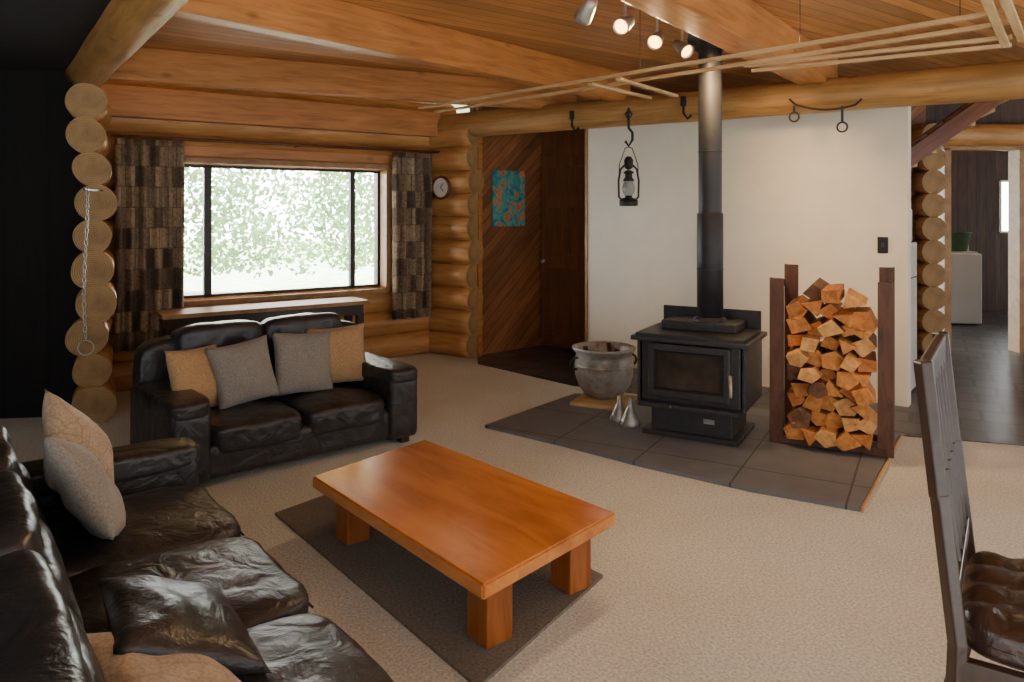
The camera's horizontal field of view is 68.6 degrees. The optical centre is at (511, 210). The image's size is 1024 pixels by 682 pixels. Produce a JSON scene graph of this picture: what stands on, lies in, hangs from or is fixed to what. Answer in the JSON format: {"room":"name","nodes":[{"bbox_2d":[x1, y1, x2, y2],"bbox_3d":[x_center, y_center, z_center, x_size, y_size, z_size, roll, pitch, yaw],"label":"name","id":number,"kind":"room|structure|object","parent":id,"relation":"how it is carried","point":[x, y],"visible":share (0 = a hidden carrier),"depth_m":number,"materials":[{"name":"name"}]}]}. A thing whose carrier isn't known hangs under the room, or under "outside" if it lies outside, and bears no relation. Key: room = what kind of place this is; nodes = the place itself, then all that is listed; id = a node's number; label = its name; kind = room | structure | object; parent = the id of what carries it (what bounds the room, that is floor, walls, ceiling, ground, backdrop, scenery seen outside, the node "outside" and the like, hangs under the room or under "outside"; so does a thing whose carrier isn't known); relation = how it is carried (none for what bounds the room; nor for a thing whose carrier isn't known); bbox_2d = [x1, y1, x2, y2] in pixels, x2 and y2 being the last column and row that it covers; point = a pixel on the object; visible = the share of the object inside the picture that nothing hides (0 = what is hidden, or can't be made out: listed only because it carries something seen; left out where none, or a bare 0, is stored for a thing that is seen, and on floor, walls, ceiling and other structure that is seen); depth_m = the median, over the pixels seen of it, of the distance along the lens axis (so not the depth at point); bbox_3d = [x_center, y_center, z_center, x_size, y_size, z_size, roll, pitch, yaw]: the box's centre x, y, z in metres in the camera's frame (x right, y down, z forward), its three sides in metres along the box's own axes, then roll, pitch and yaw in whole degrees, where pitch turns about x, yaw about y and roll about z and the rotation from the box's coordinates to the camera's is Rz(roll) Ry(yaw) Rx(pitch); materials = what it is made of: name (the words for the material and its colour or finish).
{"room":"living room","nodes":[
{"label":"living room","id":0,"kind":"room"},
{"bbox_2d":[0,0,110,70],"bbox_3d":[-3.675,-1.090,2.675,6.250,0.140,5.750,0,0,0],"label":"ceiling soffit","id":1,"kind":"structure","parent":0,"point":[36,35],"depth_m":4.24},
{"bbox_2d":[65,83,117,422],"bbox_3d":[-3.239,0.306,5.813,0.328,2.432,1.220,0,0,-28],"label":"wall","id":2,"kind":"structure","parent":0,"point":[94,396],"depth_m":5.31,"materials":[{"name":"brown wood"}]},
{"bbox_2d":[77,189,102,355],"bbox_3d":[-2.900,0.417,5.210,0.108,1.136,0.261,0,0,0],"label":"hanging chain","id":3,"kind":"object","parent":2,"relation":"hanging from","point":[85,190],"visible":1,"depth_m":5.10,"materials":[{"name":"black metal"}]},
{"bbox_2d":[65,0,188,86],"bbox_3d":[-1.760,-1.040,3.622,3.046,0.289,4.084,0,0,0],"label":"log","id":4,"kind":"object","parent":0,"point":[124,26],"depth_m":3.99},
{"bbox_2d":[105,131,428,170],"bbox_3d":[-2.142,-0.539,7.098,3.600,0.267,0.268,0,0,-35],"label":"log","id":5,"kind":"object","parent":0,"point":[110,156],"visible":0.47,"depth_m":6.90,"materials":[{"name":"brown wood"}]},
{"bbox_2d":[104,117,429,148],"bbox_3d":[-2.141,-0.781,7.097,3.600,0.273,0.273,0,0,-35],"label":"log","id":6,"kind":"object","parent":5,"relation":"on","point":[117,124],"visible":0.37,"depth_m":6.86,"materials":[{"name":"brown wood"}]},
{"bbox_2d":[100,83,440,136],"bbox_3d":[-2.110,-0.900,6.923,3.250,0.260,0.160,0,0,-35],"label":"beam","id":7,"kind":"structure","parent":6,"relation":"attached to","point":[124,101],"depth_m":6.73,"materials":[{"name":"wood"}]},
{"bbox_2d":[105,81,456,113],"bbox_3d":[-2.140,-1.019,7.097,3.600,0.270,0.270,0,0,-35],"label":"log","id":8,"kind":"object","parent":6,"relation":"on","point":[334,99],"visible":0.16,"depth_m":7.17,"materials":[{"name":"brown wood"}]},
{"bbox_2d":[111,134,439,153],"bbox_3d":[-2.018,-0.610,6.967,3.050,0.030,0.144,0,0,-35],"label":"rail","id":9,"kind":"object","parent":5,"relation":"attached to","point":[128,136],"visible":0.94,"depth_m":6.74,"materials":[{"name":"wood"}]},
{"bbox_2d":[114,138,184,352],"bbox_3d":[-2.995,0.275,6.205,0.533,1.730,0.096,0,0,-35],"label":"curtain","id":10,"kind":"object","parent":9,"relation":"hanging from","point":[149,175],"visible":0.89,"depth_m":6.18,"materials":[{"name":"fabric"}]},
{"bbox_2d":[392,152,431,319],"bbox_3d":[-1.011,0.245,7.599,0.443,1.670,0.090,0,0,-35],"label":"curtain","id":11,"kind":"object","parent":9,"relation":"hanging from","point":[411,172],"visible":1,"depth_m":7.59,"materials":[{"name":"fabric"}]},
{"bbox_2d":[184,164,379,172],"bbox_3d":[-2.165,-0.405,7.116,2.002,0.040,0.051,0,0,-35],"label":"frame","id":12,"kind":"object","parent":5,"relation":"attached to","point":[185,165],"visible":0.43,"depth_m":7.04,"materials":[{"name":"brown metal"}]},
{"bbox_2d":[184,157,387,169],"bbox_3d":[-2.148,-0.440,7.092,2.002,0.045,0.300,0,0,-35],"label":"trim","id":13,"kind":"structure","parent":5,"relation":"attached to","point":[186,159],"depth_m":6.92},
{"bbox_2d":[184,145,391,163],"bbox_3d":[-2.073,-0.520,6.986,2.202,0.090,0.051,0,0,-35],"label":"header board","id":14,"kind":"object","parent":5,"relation":"attached to","point":[199,151],"visible":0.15,"depth_m":6.93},
{"bbox_2d":[470,106,541,356],"bbox_3d":[-0.027,0.200,8.047,1.006,2.600,0.115,0,0,-42],"label":"wall","id":15,"kind":"structure","parent":0,"point":[509,269],"depth_m":8.05,"materials":[{"name":"wood"}]},
{"bbox_2d":[491,170,524,226],"bbox_3d":[-0.038,-0.133,8.009,0.460,0.594,0.030,0,0,-42],"label":"painting","id":16,"kind":"object","parent":15,"relation":"attached to","point":[507,187],"visible":1,"depth_m":7.98,"materials":[{"name":"paint"}]},
{"bbox_2d":[541,129,584,347],"bbox_3d":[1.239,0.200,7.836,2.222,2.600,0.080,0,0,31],"label":"door","id":17,"kind":"structure","parent":15,"relation":"in","point":[567,142],"depth_m":8.21,"materials":[{"name":"wood"}]},
{"bbox_2d":[0,291,1023,681],"bbox_3d":[1.000,1.547,6.000,16.000,0.106,16.000,0,0,0],"label":"floor","id":18,"kind":"structure","parent":0,"point":[702,581],"depth_m":3.37,"materials":[{"name":"carpet"}]},
{"bbox_2d":[0,424,393,681],"bbox_3d":[-1.080,1.137,2.120,1.018,0.726,2.674,0,0,-38],"label":"sofa","id":19,"kind":"object","parent":18,"relation":"on","point":[51,598],"visible":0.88,"depth_m":2.25,"materials":[{"name":"black leather"}]},
{"bbox_2d":[0,424,21,479],"bbox_3d":[-1.830,0.873,2.552,0.238,0.171,0.652,-16,10,-37],"label":"cushion","id":20,"kind":"object","parent":19,"relation":"on","point":[8,459],"depth_m":2.45,"materials":[{"name":"black leather"}]},
{"bbox_2d":[0,470,42,556],"bbox_3d":[-1.431,0.873,2.040,0.250,0.174,0.658,-16,10,-37],"label":"cushion","id":21,"kind":"object","parent":19,"relation":"on","point":[21,528],"depth_m":1.94,"materials":[{"name":"black leather"}]},
{"bbox_2d":[18,462,49,528],"bbox_3d":[-1.765,1.058,2.604,0.230,0.252,0.648,-23,14,-35],"label":"cushion","id":22,"kind":"object","parent":19,"relation":"on","point":[32,481],"depth_m":2.70,"materials":[{"name":"black leather"}]},
{"bbox_2d":[0,549,92,681],"bbox_3d":[-0.940,0.873,1.403,0.237,0.169,0.952,-16,10,-37],"label":"cushion","id":23,"kind":"object","parent":19,"relation":"on","point":[41,640],"depth_m":1.42,"materials":[{"name":"black leather"}]},
{"bbox_2d":[38,518,84,629],"bbox_3d":[-1.369,1.058,2.086,0.233,0.253,0.643,-23,14,-35],"label":"cushion","id":24,"kind":"object","parent":19,"relation":"on","point":[51,553],"depth_m":2.00,"materials":[{"name":"black leather"}]},
{"bbox_2d":[42,389,113,493],"bbox_3d":[-1.684,0.960,2.923,0.249,0.559,0.562,0,0,10],"label":"throw pillow","id":25,"kind":"object","parent":19,"relation":"on","point":[61,420],"visible":0.56,"depth_m":2.87,"materials":[{"name":"beige fabric"}]},
{"bbox_2d":[44,435,125,539],"bbox_3d":[-1.510,0.990,2.666,0.252,0.501,0.550,0,0,-21],"label":"throw pillow","id":26,"kind":"object","parent":19,"relation":"on","point":[86,491],"visible":0.98,"depth_m":2.50,"materials":[{"name":"grey fabric"}]},
{"bbox_2d":[68,606,105,681],"bbox_3d":[-0.882,1.060,1.455,0.234,0.255,0.951,-23,14,-35],"label":"cushion","id":27,"kind":"object","parent":19,"relation":"on","point":[88,653],"depth_m":1.62,"materials":[{"name":"black leather"}]},
{"bbox_2d":[45,485,240,576],"bbox_3d":[-1.480,1.244,2.821,0.773,0.211,0.657,0,0,-38],"label":"seat cushion","id":28,"kind":"object","parent":19,"relation":"on","point":[159,518],"depth_m":2.77,"materials":[{"name":"black leather"}]},
{"bbox_2d":[87,632,241,681],"bbox_3d":[-0.814,1.100,1.764,0.453,0.209,0.322,0,0,36],"label":"throw pillow","id":29,"kind":"object","parent":19,"relation":"on","point":[128,667],"visible":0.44,"depth_m":1.70,"materials":[{"name":"beige fabric"}]},
{"bbox_2d":[95,575,270,675],"bbox_3d":[-0.885,1.090,1.986,0.348,0.213,0.531,0,0,-33],"label":"throw pillow","id":30,"kind":"object","parent":19,"relation":"on","point":[146,614],"visible":0.8,"depth_m":1.87,"materials":[{"name":"black leather"}]},
{"bbox_2d":[69,537,308,633],"bbox_3d":[-1.082,1.245,2.306,0.775,0.204,0.665,0,0,-38],"label":"seat cushion","id":31,"kind":"object","parent":19,"relation":"on","point":[255,585],"depth_m":2.39,"materials":[{"name":"black leather"}]},
{"bbox_2d":[236,613,393,681],"bbox_3d":[-0.594,1.246,1.675,0.772,0.200,0.962,0,0,-38],"label":"seat cushion","id":32,"kind":"object","parent":19,"relation":"on","point":[295,647],"depth_m":1.98,"materials":[{"name":"black leather"}]},
{"bbox_2d":[153,297,369,336],"bbox_3d":[-2.126,1.159,6.520,1.750,0.682,0.380,0,0,-35],"label":"console table","id":33,"kind":"object","parent":18,"relation":"on","point":[171,319],"visible":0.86,"depth_m":6.35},
{"bbox_2d":[112,330,429,391],"bbox_3d":[-2.141,1.379,7.098,3.600,0.273,0.273,0,0,-35],"label":"log","id":34,"kind":"object","parent":18,"relation":"on","point":[417,342],"visible":0.18,"depth_m":7.58,"materials":[{"name":"brown wood"}]},
{"bbox_2d":[108,311,428,363],"bbox_3d":[-2.141,1.140,7.098,3.600,0.281,0.278,0,0,-35],"label":"log","id":35,"kind":"object","parent":34,"relation":"on","point":[375,323],"visible":0.13,"depth_m":7.54,"materials":[{"name":"brown wood"}]},
{"bbox_2d":[109,286,391,333],"bbox_3d":[-2.140,0.900,7.097,3.600,0.278,0.277,0,0,-35],"label":"log","id":36,"kind":"object","parent":35,"relation":"on","point":[380,302],"visible":0.18,"depth_m":7.41,"materials":[{"name":"brown wood"}]},
{"bbox_2d":[110,276,114,286],"bbox_3d":[-3.299,0.662,6.284,0.770,0.268,0.268,0,0,-35],"label":"log","id":37,"kind":"object","parent":36,"relation":"on","point":[112,280],"visible":0.02,"depth_m":6.17,"materials":[{"name":"brown wood"}]},
{"bbox_2d":[106,247,114,275],"bbox_3d":[-3.298,0.421,6.283,0.770,0.272,0.271,0,0,-35],"label":"log","id":38,"kind":"object","parent":37,"relation":"on","point":[111,249],"visible":0.03,"depth_m":6.17,"materials":[{"name":"brown wood"}]},
{"bbox_2d":[103,219,114,246],"bbox_3d":[-3.297,0.179,6.282,0.770,0.274,0.271,0,0,-35],"label":"log","id":39,"kind":"object","parent":38,"relation":"on","point":[111,222],"visible":0.03,"depth_m":6.16,"materials":[{"name":"brown wood"}]},
{"bbox_2d":[107,189,114,218],"bbox_3d":[-3.298,-0.059,6.283,0.770,0.265,0.268,0,0,-35],"label":"log","id":40,"kind":"object","parent":39,"relation":"on","point":[112,190],"visible":0.02,"depth_m":6.19,"materials":[{"name":"brown wood"}]},
{"bbox_2d":[105,160,113,188],"bbox_3d":[-3.298,-0.300,6.283,0.770,0.276,0.266,0,0,-35],"label":"log","id":41,"kind":"object","parent":40,"relation":"on","point":[110,185],"visible":0.04,"depth_m":6.16,"materials":[{"name":"brown wood"}]},
{"bbox_2d":[184,284,379,297],"bbox_3d":[-2.165,0.765,7.116,2.002,0.040,0.051,0,0,-35],"label":"frame","id":42,"kind":"object","parent":36,"relation":"on","point":[362,285],"visible":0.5,"depth_m":7.07,"materials":[{"name":"wood"}]},
{"bbox_2d":[203,165,211,296],"bbox_3d":[-2.731,0.180,6.719,0.065,1.210,0.050,0,0,-35],"label":"frame","id":43,"kind":"object","parent":42,"relation":"on","point":[207,172],"visible":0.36,"depth_m":6.70,"materials":[{"name":"brown metal"}]},
{"bbox_2d":[348,170,354,287],"bbox_3d":[-1.604,0.180,7.511,0.050,1.210,0.050,0,0,-35],"label":"frame","id":44,"kind":"object","parent":42,"relation":"on","point":[351,175],"visible":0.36,"depth_m":7.49,"materials":[{"name":"brown metal"}]},
{"bbox_2d":[184,288,387,306],"bbox_3d":[-2.148,0.800,7.092,2.002,0.045,0.300,0,0,-35],"label":"trim","id":45,"kind":"structure","parent":36,"relation":"on","point":[200,302],"depth_m":6.94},
{"bbox_2d":[374,167,390,290],"bbox_3d":[-1.329,0.180,7.668,0.045,1.240,0.300,0,0,-35],"label":"window frame","id":46,"kind":"structure","parent":45,"relation":"on","point":[385,175],"depth_m":7.56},
{"bbox_2d":[375,171,379,284],"bbox_3d":[-1.371,0.180,7.675,0.035,1.210,0.050,0,0,-35],"label":"frame","id":47,"kind":"object","parent":46,"relation":"attached to","point":[377,175],"visible":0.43,"depth_m":7.66,"materials":[{"name":"brown metal"}]},
{"bbox_2d":[130,312,416,484],"bbox_3d":[-1.468,1.097,4.710,1.566,0.806,0.892,0,0,-41],"label":"loveseat","id":48,"kind":"object","parent":18,"relation":"on","point":[266,431],"visible":0.65,"depth_m":4.47,"materials":[{"name":"black leather"}]},
{"bbox_2d":[164,344,218,407],"bbox_3d":[-1.837,0.980,4.374,0.193,0.381,0.399,0,0,23],"label":"throw pillow","id":49,"kind":"object","parent":48,"relation":"on","point":[191,368],"visible":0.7,"depth_m":4.29,"materials":[{"name":"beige fabric"}]},
{"bbox_2d":[170,320,263,350],"bbox_3d":[-1.849,0.803,4.733,0.556,0.209,0.240,0,-5,-41],"label":"cushion","id":50,"kind":"object","parent":48,"relation":"on","point":[228,332],"depth_m":4.62,"materials":[{"name":"black leather"}]},
{"bbox_2d":[205,335,280,408],"bbox_3d":[-1.611,0.970,4.510,0.418,0.404,0.192,0,0,-43],"label":"throw pillow","id":51,"kind":"object","parent":48,"relation":"on","point":[243,372],"visible":1,"depth_m":4.45,"materials":[{"name":"grey fabric"}]},
{"bbox_2d":[210,397,301,452],"bbox_3d":[-1.603,1.243,4.446,0.560,0.204,0.652,0,0,-41],"label":"seat cushion","id":52,"kind":"object","parent":48,"relation":"on","point":[262,425],"depth_m":4.24,"materials":[{"name":"black leather"}]},
{"bbox_2d":[268,347,274,375],"bbox_3d":[-1.380,1.033,5.029,0.556,0.313,0.235,0,-7,-41],"label":"cushion","id":53,"kind":"object","parent":48,"relation":"on","point":[271,349],"depth_m":4.82,"materials":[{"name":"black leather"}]},
{"bbox_2d":[260,312,341,346],"bbox_3d":[-1.433,0.801,5.089,0.557,0.212,0.240,0,-5,-41],"label":"cushion","id":54,"kind":"object","parent":48,"relation":"on","point":[295,323],"depth_m":4.97,"materials":[{"name":"black leather"}]},
{"bbox_2d":[272,331,332,396],"bbox_3d":[-1.336,0.970,4.803,0.413,0.412,0.200,0,0,-33],"label":"throw pillow","id":55,"kind":"object","parent":48,"relation":"on","point":[302,361],"visible":0.98,"depth_m":4.74,"materials":[{"name":"grey fabric"}]},
{"bbox_2d":[272,383,383,434],"bbox_3d":[-1.183,1.245,4.800,0.562,0.201,0.657,0,0,-41],"label":"seat cushion","id":56,"kind":"object","parent":48,"relation":"on","point":[344,408],"depth_m":4.60,"materials":[{"name":"black leather"}]},
{"bbox_2d":[305,323,365,382],"bbox_3d":[-1.165,0.960,5.005,0.385,0.391,0.202,0,0,-30],"label":"throw pillow","id":57,"kind":"object","parent":48,"relation":"on","point":[347,352],"visible":0.59,"depth_m":4.97,"materials":[{"name":"beige fabric"}]},
{"bbox_2d":[275,495,602,681],"bbox_3d":[-0.378,1.494,3.346,0.821,0.012,1.897,0,0,-39],"label":"rug","id":58,"kind":"object","parent":18,"relation":"on","point":[431,605],"visible":0.5,"depth_m":2.91,"materials":[{"name":"carpet"}]},
{"bbox_2d":[313,440,614,648],"bbox_3d":[-0.275,1.344,3.177,0.768,0.288,1.383,0,0,-42],"label":"coffee table","id":59,"kind":"object","parent":58,"relation":"on","point":[486,527],"visible":1,"depth_m":2.96,"materials":[{"name":"wood"}]},
{"bbox_2d":[429,330,476,357],"bbox_3d":[-0.691,1.377,7.865,0.739,0.266,0.262,0,0,34],"label":"log","id":60,"kind":"object","parent":18,"relation":"on","point":[443,343],"visible":0.73,"depth_m":7.68,"materials":[{"name":"brown wood"}]},
{"bbox_2d":[428,308,482,335],"bbox_3d":[-0.681,1.141,7.860,0.762,0.261,0.265,0,0,34],"label":"log","id":61,"kind":"object","parent":60,"relation":"on","point":[443,320],"visible":0.68,"depth_m":7.67,"materials":[{"name":"brown wood"}]},
{"bbox_2d":[431,285,482,311],"bbox_3d":[-0.684,0.902,7.859,0.757,0.266,0.268,0,0,34],"label":"log","id":62,"kind":"object","parent":61,"relation":"on","point":[442,297],"visible":0.68,"depth_m":7.67,"materials":[{"name":"brown wood"}]},
{"bbox_2d":[431,262,476,287],"bbox_3d":[-0.694,0.661,7.866,0.733,0.264,0.265,0,0,34],"label":"log","id":63,"kind":"object","parent":62,"relation":"on","point":[442,274],"visible":0.68,"depth_m":7.68,"materials":[{"name":"brown wood"}]},
{"bbox_2d":[431,239,483,264],"bbox_3d":[-0.681,0.420,7.858,0.764,0.264,0.262,0,0,34],"label":"log","id":64,"kind":"object","parent":63,"relation":"on","point":[443,251],"visible":0.7,"depth_m":7.67,"materials":[{"name":"brown wood"}]},
{"bbox_2d":[432,216,477,239],"bbox_3d":[-0.688,0.177,7.864,0.746,0.266,0.262,0,0,34],"label":"log","id":65,"kind":"object","parent":64,"relation":"on","point":[443,227],"visible":0.66,"depth_m":7.68,"materials":[{"name":"brown wood"}]},
{"bbox_2d":[432,193,482,217],"bbox_3d":[-0.685,-0.059,7.861,0.753,0.266,0.264,0,0,34],"label":"log","id":66,"kind":"object","parent":65,"relation":"on","point":[455,204],"visible":0.59,"depth_m":7.66,"materials":[{"name":"brown wood"}]},
{"bbox_2d":[432,169,483,193],"bbox_3d":[-0.680,-0.301,7.854,0.770,0.261,0.266,0,0,34],"label":"log","id":67,"kind":"object","parent":66,"relation":"on","point":[462,181],"visible":0.56,"depth_m":7.64,"materials":[{"name":"brown wood"}]},
{"bbox_2d":[432,176,450,199],"bbox_3d":[-0.731,-0.240,7.713,0.250,0.250,0.035,0,0,34],"label":"wall clock","id":68,"kind":"object","parent":67,"relation":"attached to","point":[441,185],"visible":0.99,"depth_m":7.71,"materials":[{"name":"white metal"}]},
{"bbox_2d":[429,146,476,170],"bbox_3d":[-0.690,-0.543,7.864,0.742,0.266,0.259,0,0,34],"label":"log","id":69,"kind":"object","parent":67,"relation":"on","point":[459,157],"visible":0.62,"depth_m":7.67,"materials":[{"name":"brown wood"}]},
{"bbox_2d":[429,128,482,148],"bbox_3d":[-0.684,-0.780,7.859,0.756,0.262,0.264,0,0,34],"label":"log","id":70,"kind":"object","parent":69,"relation":"on","point":[460,137],"visible":0.46,"depth_m":7.67,"materials":[{"name":"brown wood"}]},
{"bbox_2d":[485,393,899,511],"bbox_3d":[1.240,1.489,5.061,2.404,0.022,1.653,0,0,38],"label":"hearth slab","id":71,"kind":"object","parent":18,"relation":"on","point":[815,475],"visible":0.81,"depth_m":4.53,"materials":[{"name":"tile"}]},
{"bbox_2d":[570,393,636,409],"bbox_3d":[0.710,1.464,5.790,0.420,0.028,0.400,0,0,24],"label":"board","id":72,"kind":"object","parent":71,"relation":"on","point":[583,400],"visible":0.51,"depth_m":5.68,"materials":[{"name":"brown wood"}]},
{"bbox_2d":[569,341,636,398],"bbox_3d":[0.720,1.252,5.880,0.499,0.396,0.499,0,0,39],"label":"cauldron","id":73,"kind":"object","parent":72,"relation":"on","point":[603,369],"visible":1,"depth_m":5.71,"materials":[{"name":"grey metal"}]},
{"bbox_2d":[610,395,640,427],"bbox_3d":[0.793,1.383,5.244,0.150,0.190,0.270,0,0,-26],"label":"funnel","id":74,"kind":"object","parent":71,"relation":"on","point":[628,417],"visible":1,"depth_m":5.17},
{"bbox_2d":[631,33,766,446],"bbox_3d":[1.255,0.119,5.050,0.770,2.718,0.670,0,0,29],"label":"wood stove","id":75,"kind":"object","parent":71,"relation":"on","point":[699,368],"visible":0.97,"depth_m":4.96,"materials":[{"name":"black metal"}]},
{"bbox_2d":[770,264,894,458],"bbox_3d":[2.046,0.918,4.796,0.712,1.120,0.375,0,0,28],"label":"rack","id":76,"kind":"object","parent":71,"relation":"on","point":[783,291],"visible":0.89,"depth_m":4.75,"materials":[{"name":"dark timber"}]},
{"bbox_2d":[783,278,877,451],"bbox_3d":[2.036,0.960,4.765,0.537,1.031,0.537,0,0,28],"label":"firewood stack","id":77,"kind":"object","parent":76,"relation":"in","point":[830,395],"visible":0.98,"depth_m":4.60,"materials":[{"name":"wood"}]},
{"bbox_2d":[861,434,902,512],"bbox_3d":[2.158,1.487,4.341,0.012,0.024,1.490,0,0,34],"label":"trim","id":78,"kind":"structure","parent":71,"relation":"attached to","point":[870,494],"depth_m":4.14,"materials":[{"name":"brown wood"}]},
{"bbox_2d":[911,242,916,390],"bbox_3d":[3.052,0.870,6.266,0.502,1.220,0.586,0,0,38],"label":"refrigerator","id":79,"kind":"object","parent":18,"relation":"on","point":[913,244],"visible":0.14,"depth_m":6.21,"materials":[{"name":"white metal"}]},
{"bbox_2d":[911,209,911,240],"bbox_3d":[3.047,0.120,6.260,0.460,0.270,0.408,0,0,38],"label":"microwave oven","id":80,"kind":"object","parent":79,"relation":"on","point":[911,209],"visible":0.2,"depth_m":6.25,"materials":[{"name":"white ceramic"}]},
{"bbox_2d":[951,246,981,323],"bbox_3d":[5.870,0.959,10.083,0.620,1.030,0.580,0,0,14],"label":"washing machine","id":81,"kind":"object","parent":18,"relation":"on","point":[966,266],"visible":0.39,"depth_m":9.77,"materials":[{"name":"white metal"}]},
{"bbox_2d":[951,232,972,250],"bbox_3d":[5.890,0.407,10.033,0.470,0.250,0.470,0,0,0],"label":"laundry basket","id":82,"kind":"object","parent":81,"relation":"on","point":[959,240],"visible":0.54,"depth_m":9.85,"materials":[{"name":"green plastic"}]},
{"bbox_2d":[913,331,1023,681],"bbox_3d":[1.377,0.936,1.939,0.553,1.135,0.581,0,0,34],"label":"dining chair","id":83,"kind":"object","parent":18,"relation":"on","point":[982,592],"visible":1,"depth_m":1.84,"materials":[{"name":"wood"}]},
{"bbox_2d":[141,0,1023,112],"bbox_3d":[1.000,-1.285,6.200,16.000,0.130,13.600,0,0,0],"label":"ceiling","id":84,"kind":"structure","parent":0,"point":[547,26],"depth_m":5.15,"materials":[{"name":"brown wood"}]},
{"bbox_2d":[107,47,576,109],"bbox_3d":[-1.247,-1.095,6.408,4.132,0.250,0.130,0,0,-26],"label":"joist","id":85,"kind":"object","parent":84,"relation":"attached to","point":[146,65],"depth_m":6.15,"materials":[{"name":"wood"}]},
{"bbox_2d":[173,0,630,101],"bbox_3d":[-0.383,-1.095,5.135,0.130,0.250,4.232,0,0,41],"label":"joist","id":86,"kind":"object","parent":84,"relation":"attached to","point":[339,24],"depth_m":4.68,"materials":[{"name":"wood"}]},
{"bbox_2d":[574,0,693,58],"bbox_3d":[0.722,-1.077,4.250,0.145,0.262,1.420,0,0,38],"label":"track","id":87,"kind":"object","parent":84,"relation":"attached to","point":[584,14],"visible":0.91,"depth_m":4.08,"materials":[{"name":"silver metal"}]},
{"bbox_2d":[418,0,1023,112],"bbox_3d":[0.846,-0.996,4.379,3.144,0.449,3.385,0,0,0],"label":"drying rack","id":88,"kind":"object","parent":84,"relation":"hanging from","point":[1008,8],"depth_m":3.80,"materials":[{"name":"wood"}]},
{"bbox_2d":[621,0,837,84],"bbox_3d":[1.208,-1.095,4.258,0.200,0.250,4.411,0,0,36],"label":"joist","id":89,"kind":"object","parent":84,"relation":"attached to","point":[734,26],"depth_m":4.27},
{"bbox_2d":[437,60,1023,136],"bbox_3d":[2.183,-0.885,5.901,7.600,0.268,0.268,0,0,34],"label":"log","id":90,"kind":"object","parent":84,"relation":"attached to","point":[997,81],"visible":0.85,"depth_m":5.83,"materials":[{"name":"brown wood"}]},
{"bbox_2d":[569,111,579,131],"bbox_3d":[0.567,-0.812,6.805,0.100,0.201,0.030,0,0,33],"label":"iron hook","id":91,"kind":"object","parent":90,"relation":"attached to","point":[571,113],"visible":1,"depth_m":6.81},
{"bbox_2d":[624,108,633,146],"bbox_3d":[1.014,-0.724,6.509,0.081,0.342,0.043,0,0,0],"label":"iron hook","id":92,"kind":"object","parent":90,"relation":"hanging from","point":[628,116],"visible":1,"depth_m":6.51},
{"bbox_2d":[617,147,639,205],"bbox_3d":[1.014,-0.302,6.519,0.159,0.517,0.159,0,0,45],"label":"lantern","id":93,"kind":"object","parent":92,"relation":"hanging from","point":[628,188],"visible":1,"depth_m":6.49,"materials":[{"name":"black metal"}]},
{"bbox_2d":[680,96,691,119],"bbox_3d":[1.444,-0.852,6.206,0.100,0.201,0.030,0,0,33],"label":"iron hook","id":94,"kind":"object","parent":90,"relation":"attached to","point":[682,98],"visible":1,"depth_m":6.21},
{"bbox_2d":[788,98,862,132],"bbox_3d":[2.329,-0.719,5.589,0.520,0.286,0.028,0,0,34],"label":"bar","id":95,"kind":"object","parent":90,"relation":"hanging from","point":[842,108],"visible":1,"depth_m":5.54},
{"bbox_2d":[911,100,1007,168],"bbox_3d":[4.005,-0.865,6.576,1.566,1.110,0.829,0,0,9],"label":"staircase","id":96,"kind":"structure","parent":84,"relation":"attached to","point":[964,117],"depth_m":6.22,"materials":[{"name":"brown wood"}]},
{"bbox_2d":[585,106,910,406],"bbox_3d":[1.910,0.270,6.637,2.882,2.460,0.140,0,0,38],"label":"wall","id":97,"kind":"structure","parent":0,"point":[818,198],"depth_m":6.39,"materials":[{"name":"paint"}]},
{"bbox_2d":[877,237,887,252],"bbox_3d":[2.870,0.264,5.807,0.075,0.125,0.021,0,0,38],"label":"light switch","id":98,"kind":"object","parent":97,"relation":"attached to","point":[882,242],"visible":1,"depth_m":5.80,"materials":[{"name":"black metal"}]},
{"bbox_2d":[911,99,1023,353],"bbox_3d":[5.650,0.142,7.920,6.700,2.725,0.400,0,0,0],"label":"wall","id":99,"kind":"structure","parent":0,"point":[1004,126],"depth_m":7.76,"materials":[{"name":"brown wood"}]},
{"bbox_2d":[937,148,950,349],"bbox_3d":[4.586,0.420,7.980,0.070,2.160,0.180,0,0,0],"label":"door frame","id":100,"kind":"structure","parent":99,"relation":"attached to","point":[946,169],"depth_m":7.89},
{"bbox_2d":[939,146,1023,150],"bbox_3d":[4.990,-0.680,7.980,0.900,0.070,0.180,0,0,0],"label":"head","id":101,"kind":"object","parent":99,"relation":"attached to","point":[953,148],"visible":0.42,"depth_m":7.89},
{"bbox_2d":[1008,148,1023,352],"bbox_3d":[5.384,0.420,7.980,0.090,2.160,0.180,0,0,0],"label":"door frame","id":102,"kind":"structure","parent":99,"relation":"attached to","point":[1015,157],"depth_m":7.94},
{"bbox_2d":[951,151,1007,310],"bbox_3d":[7.000,0.140,11.260,7.000,2.720,0.120,0,0,0],"label":"wall","id":103,"kind":"structure","parent":0,"point":[976,176],"depth_m":11.20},
{"bbox_2d":[999,181,1001,231],"bbox_3d":[7.287,-0.067,11.250,0.030,0.762,0.140,0,0,0],"label":"window frame","id":104,"kind":"structure","parent":103,"relation":"attached to","point":[1000,182],"depth_m":11.18,"materials":[{"name":"white wood"}]},
{"label":"outside","id":105,"kind":"structure","parent":0,"visible":0},
{"bbox_2d":[184,241,373,290],"bbox_3d":[-5.000,1.900,25.750,70.000,0.200,38.500,0,0,0],"label":"ground","id":106,"kind":"structure","parent":105,"point":[324,276],"depth_m":20.93,"materials":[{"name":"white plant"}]},
{"bbox_2d":[184,167,373,277],"bbox_3d":[-8.361,-1.052,13.432,14.100,4.736,3.640,0,0,-35],"label":"trees","id":107,"kind":"object","parent":106,"relation":"on","point":[226,217],"visible":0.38,"depth_m":15.27,"materials":[{"name":"green plant"}]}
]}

